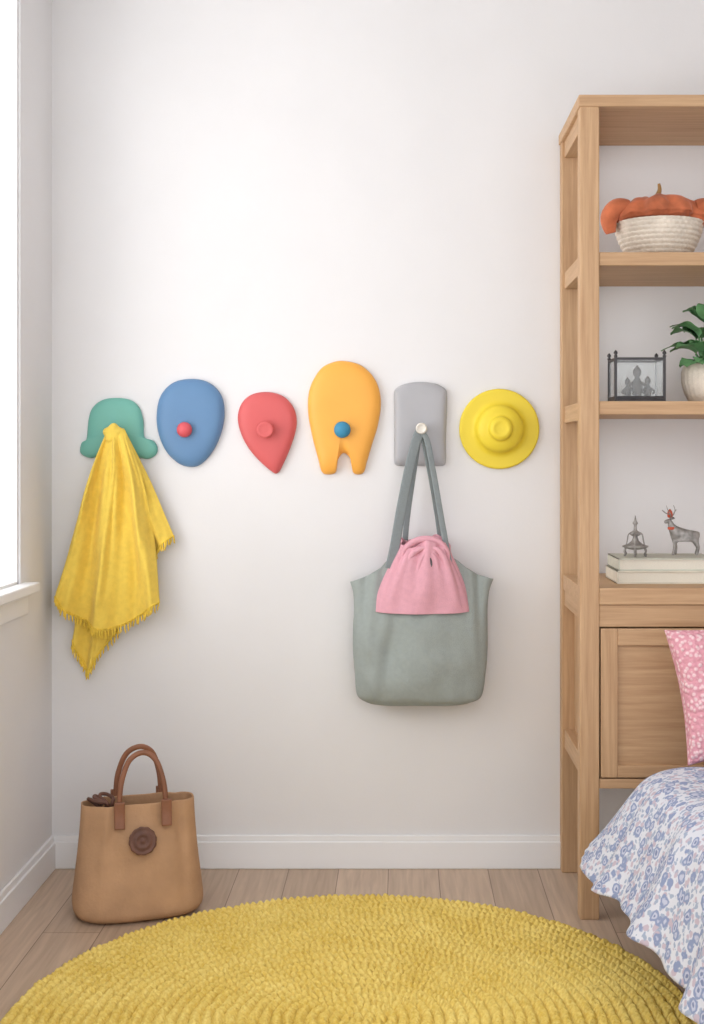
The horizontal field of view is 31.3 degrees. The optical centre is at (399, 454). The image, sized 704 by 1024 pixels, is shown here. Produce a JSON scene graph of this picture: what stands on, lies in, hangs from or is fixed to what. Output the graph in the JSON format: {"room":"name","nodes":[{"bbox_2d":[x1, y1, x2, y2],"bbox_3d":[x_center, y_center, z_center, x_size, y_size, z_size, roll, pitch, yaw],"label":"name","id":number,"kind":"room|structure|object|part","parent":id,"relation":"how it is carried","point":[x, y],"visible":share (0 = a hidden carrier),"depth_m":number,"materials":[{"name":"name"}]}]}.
{"room":"child's bedroom","nodes":[
{"label":"child's bedroom","id":0,"kind":"room"},
{"bbox_2d":[0,0,51,890],"bbox_3d":[-1.085,-0.150,1.500,0.060,2.800,4.600,0,0,0],"label":"wall","id":1,"kind":"structure","parent":0,"point":[25,640],"depth_m":3.56,"materials":[{"name":"paint"}]},
{"bbox_2d":[0,0,17,589],"bbox_3d":[-1.073,-0.495,2.592,0.024,1.750,1.785,0,0,0],"label":"window","id":2,"kind":"structure","parent":1,"relation":"in","point":[12,4],"depth_m":3.47,"materials":[{"name":"paint"}]},
{"bbox_2d":[0,596,27,624],"bbox_3d":[-1.049,0.415,2.595,0.012,0.060,1.850,0,0,0],"label":"apron","id":3,"kind":"object","parent":1,"relation":"attached to","point":[10,611],"depth_m":3.38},
{"bbox_2d":[0,582,39,605],"bbox_3d":[-1.050,0.371,2.594,0.070,0.027,1.888,0,0,0],"label":"windowsill","id":4,"kind":"structure","parent":1,"relation":"in","point":[15,592],"depth_m":3.36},
{"bbox_3d":[-1.050,0.371,2.594,0.070,0.027,1.888,0,0,0],"label":"sill","id":5,"kind":"part","parent":4,"relation":"part of","materials":[{"name":"paint"}]},
{"bbox_2d":[0,836,54,934],"bbox_3d":[-1.047,1.200,1.495,0.016,0.100,4.590,0,0,0],"label":"baseboard","id":6,"kind":"structure","parent":1,"relation":"attached to","point":[20,889],"depth_m":3.49,"materials":[{"name":"paint"}]},
{"bbox_2d":[0,869,684,1020],"bbox_3d":[0.472,1.300,1.550,3.255,0.100,4.700,0,0,0],"label":"floor","id":7,"kind":"structure","parent":0,"point":[47,933],"depth_m":3.53,"materials":[{"name":"brown wood"}]},
{"bbox_2d":[72,744,202,923],"bbox_3d":[-0.722,1.027,3.455,0.352,0.444,0.248,0,0,-17],"label":"leather handbag","id":8,"kind":"object","parent":7,"relation":"on","point":[137,859],"visible":1,"depth_m":3.37,"materials":[{"name":"brown leather"}]},
{"bbox_3d":[-0.730,0.900,3.505,0.140,0.191,0.040,0,0,-17],"label":"handle","id":9,"kind":"part","parent":8,"relation":"part of","materials":[{"name":"brown leather"}]},
{"bbox_3d":[-0.700,0.900,3.410,0.140,0.191,0.040,0,0,-17],"label":"handle","id":10,"kind":"part","parent":8,"relation":"part of","materials":[{"name":"brown leather"}]},
{"bbox_2d":[0,893,696,1023],"bbox_3d":[-0.106,1.234,2.744,1.552,0.029,1.552,0,0,0],"label":"round rug","id":11,"kind":"object","parent":7,"relation":"on","point":[329,959],"visible":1,"depth_m":2.97,"materials":[{"name":"yellow fabric"}]},
{"bbox_2d":[559,95,703,919],"bbox_3d":[0.952,0.141,3.581,0.944,2.218,0.430,0,0,0],"label":"bookshelf","id":12,"kind":"object","parent":7,"relation":"on","point":[622,722],"visible":0.98,"depth_m":3.38,"materials":[{"name":"brown wood"}]},
{"bbox_2d":[607,350,665,400],"bbox_3d":[0.670,-0.219,3.555,0.148,0.148,0.121,0,0,0],"label":"glass lantern","id":13,"kind":"object","parent":12,"relation":"on","point":[629,378],"visible":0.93,"depth_m":3.50,"materials":[{"name":"metal"}]},
{"bbox_3d":[0.952,0.651,3.384,0.832,0.494,0.020,0,0,0],"label":"cabinet rail","id":14,"kind":"part","parent":12,"relation":"part of","materials":[{"name":"brown wood"}]},
{"bbox_2d":[606,553,703,583],"bbox_3d":[0.751,0.323,3.572,0.298,0.070,0.195,0,0,0],"label":"books","id":15,"kind":"object","parent":12,"relation":"on","point":[656,568],"visible":1,"depth_m":3.48,"materials":[{"name":"white paper"}]},
{"bbox_2d":[622,516,647,556],"bbox_3d":[0.668,0.230,3.560,0.074,0.116,0.074,0,0,0],"label":"figurine","id":16,"kind":"object","parent":15,"relation":"on","point":[635,544],"visible":1,"depth_m":3.55,"materials":[{"name":"grey metal"}]},
{"bbox_2d":[662,505,699,554],"bbox_3d":[0.795,0.213,3.560,0.110,0.141,0.037,0,0,0],"label":"deer figurine","id":17,"kind":"object","parent":15,"relation":"on","point":[678,534],"visible":1,"depth_m":3.55,"materials":[{"name":"grey metal"}]},
{"bbox_2d":[615,215,703,251],"bbox_3d":[0.732,-0.601,3.550,0.252,0.110,0.252,0,0,0],"label":"woven bowl","id":18,"kind":"object","parent":12,"relation":"on","point":[660,233],"visible":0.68,"depth_m":3.46,"materials":[{"name":"white wicker"}]},
{"bbox_2d":[600,183,703,233],"bbox_3d":[0.719,-0.694,3.542,0.314,0.150,0.241,0,0,-25],"label":"pumpkin","id":19,"kind":"object","parent":18,"relation":"in","point":[616,210],"visible":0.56,"depth_m":3.48,"materials":[{"name":"orange fabric"}]},
{"bbox_3d":[0.731,-0.737,3.550,0.020,0.064,0.018,0,0,23],"label":"stem","id":20,"kind":"part","parent":19,"relation":"part of","materials":[{"name":"brown plant"}]},
{"bbox_3d":[0.757,0.674,3.386,0.343,0.323,0.008,0,0,0],"label":"door panel","id":21,"kind":"part","parent":12,"relation":"part of","materials":[{"name":"brown wood"}]},
{"bbox_2d":[661,303,703,400],"bbox_3d":[0.877,-0.286,3.554,0.261,0.281,0.222,0,0,-26],"label":"potted plant","id":22,"kind":"object","parent":12,"relation":"on","point":[692,373],"visible":0.98,"depth_m":3.52,"materials":[{"name":"green plant"}]},
{"bbox_3d":[0.880,-0.202,3.555,0.162,0.113,0.162,0,0,0],"label":"pot","id":23,"kind":"part","parent":22,"relation":"part of","materials":[{"name":"white ceramic"}]},
{"bbox_2d":[580,767,703,1023],"bbox_3d":[1.130,1.002,2.146,1.380,0.495,2.302,0,0,0],"label":"bedspread","id":24,"kind":"object","parent":7,"relation":"on","point":[648,858],"visible":1,"depth_m":2.72,"materials":[{"name":"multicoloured fabric"}]},
{"bbox_2d":[664,630,703,765],"bbox_3d":[0.878,0.588,3.165,0.411,0.371,0.187,0,0,0],"label":"cushion","id":25,"kind":"object","parent":24,"relation":"on","point":[686,646],"visible":1,"depth_m":3.13,"materials":[{"name":"pink fabric"}]},
{"bbox_2d":[52,0,703,834],"bbox_3d":[0.472,-0.150,3.850,3.255,2.800,0.100,0,0,0],"label":"wall","id":26,"kind":"structure","parent":0,"point":[249,197],"depth_m":3.80,"materials":[{"name":"paint"}]},
{"bbox_2d":[80,398,157,458],"bbox_3d":[-0.851,-0.080,3.768,0.235,0.185,0.065,0,0,0],"label":"wall hook","id":27,"kind":"object","parent":26,"relation":"attached to","point":[125,413],"visible":0.71,"depth_m":3.78,"materials":[{"name":"teal plastic"}]},
{"bbox_2d":[54,423,174,679],"bbox_3d":[-0.850,0.290,3.738,0.350,0.770,0.090,0,0,0],"label":"scarf","id":28,"kind":"object","parent":27,"relation":"hanging from","point":[108,581],"visible":1,"depth_m":3.73,"materials":[{"name":"fabric"}]},
{"bbox_3d":[-0.851,-0.065,3.725,0.064,0.062,0.040,0,0,0],"label":"knob","id":29,"kind":"part","parent":28,"relation":"part of","materials":[{"name":"yellow fabric"}]},
{"bbox_2d":[156,379,224,466],"bbox_3d":[-0.633,-0.097,3.768,0.206,0.267,0.063,0,0,0],"label":"wall hook","id":30,"kind":"object","parent":26,"relation":"attached to","point":[190,417],"visible":1,"depth_m":3.77,"materials":[{"name":"blue plastic"}]},
{"bbox_3d":[-0.645,-0.076,3.753,0.046,0.046,0.032,0,0,0],"label":"knob","id":31,"kind":"part","parent":30,"relation":"part of","materials":[{"name":"red plastic"}]},
{"bbox_2d":[238,392,296,473],"bbox_3d":[-0.402,-0.067,3.771,0.179,0.248,0.059,0,0,0],"label":"wall hook","id":32,"kind":"object","parent":26,"relation":"attached to","point":[267,421],"visible":1,"depth_m":3.77,"materials":[{"name":"red plastic"}]},
{"bbox_3d":[-0.403,-0.076,3.757,0.052,0.052,0.032,0,0,0],"label":"knob","id":33,"kind":"part","parent":32,"relation":"part of","materials":[{"name":"red plastic"}]},
{"bbox_2d":[51,835,559,868],"bbox_3d":[0.522,1.200,3.792,3.155,0.100,0.016,0,0,0],"label":"baseboard","id":34,"kind":"structure","parent":26,"relation":"attached to","point":[215,851],"depth_m":3.78,"materials":[{"name":"paint"}]},
{"bbox_2d":[308,361,380,474],"bbox_3d":[-0.165,-0.110,3.768,0.215,0.337,0.063,0,0,0],"label":"wall hook","id":35,"kind":"object","parent":26,"relation":"attached to","point":[344,399],"visible":1,"depth_m":3.74,"materials":[{"name":"orange plastic"}]},
{"bbox_3d":[-0.173,-0.076,3.754,0.050,0.050,0.034,0,0,0],"label":"knob","id":36,"kind":"part","parent":35,"relation":"part of","materials":[{"name":"blue plastic"}]},
{"bbox_2d":[394,382,446,465],"bbox_3d":[0.062,-0.094,3.757,0.162,0.255,0.086,0,0,0],"label":"wall hook","id":37,"kind":"object","parent":26,"relation":"attached to","point":[420,406],"visible":0.93,"depth_m":3.77,"materials":[{"name":"grey plastic"}]},
{"bbox_2d":[350,429,492,705],"bbox_3d":[0.065,0.333,3.723,0.428,0.819,0.148,0,0,0],"label":"tote bag","id":38,"kind":"object","parent":37,"relation":"hanging from","point":[420,622],"visible":1,"depth_m":3.68,"materials":[{"name":"grey fabric"}]},
{"bbox_3d":[0.064,-0.079,3.744,0.034,0.034,0.060,0,0,0],"label":"knob","id":39,"kind":"part","parent":37,"relation":"part of","materials":[{"name":"white plastic"}]},
{"bbox_2d":[459,389,538,468],"bbox_3d":[0.300,-0.079,3.756,0.243,0.243,0.087,0,0,0],"label":"wall hook","id":40,"kind":"object","parent":26,"relation":"attached to","point":[499,428],"visible":1,"depth_m":3.78,"materials":[{"name":"yellow plastic"}]}
]}

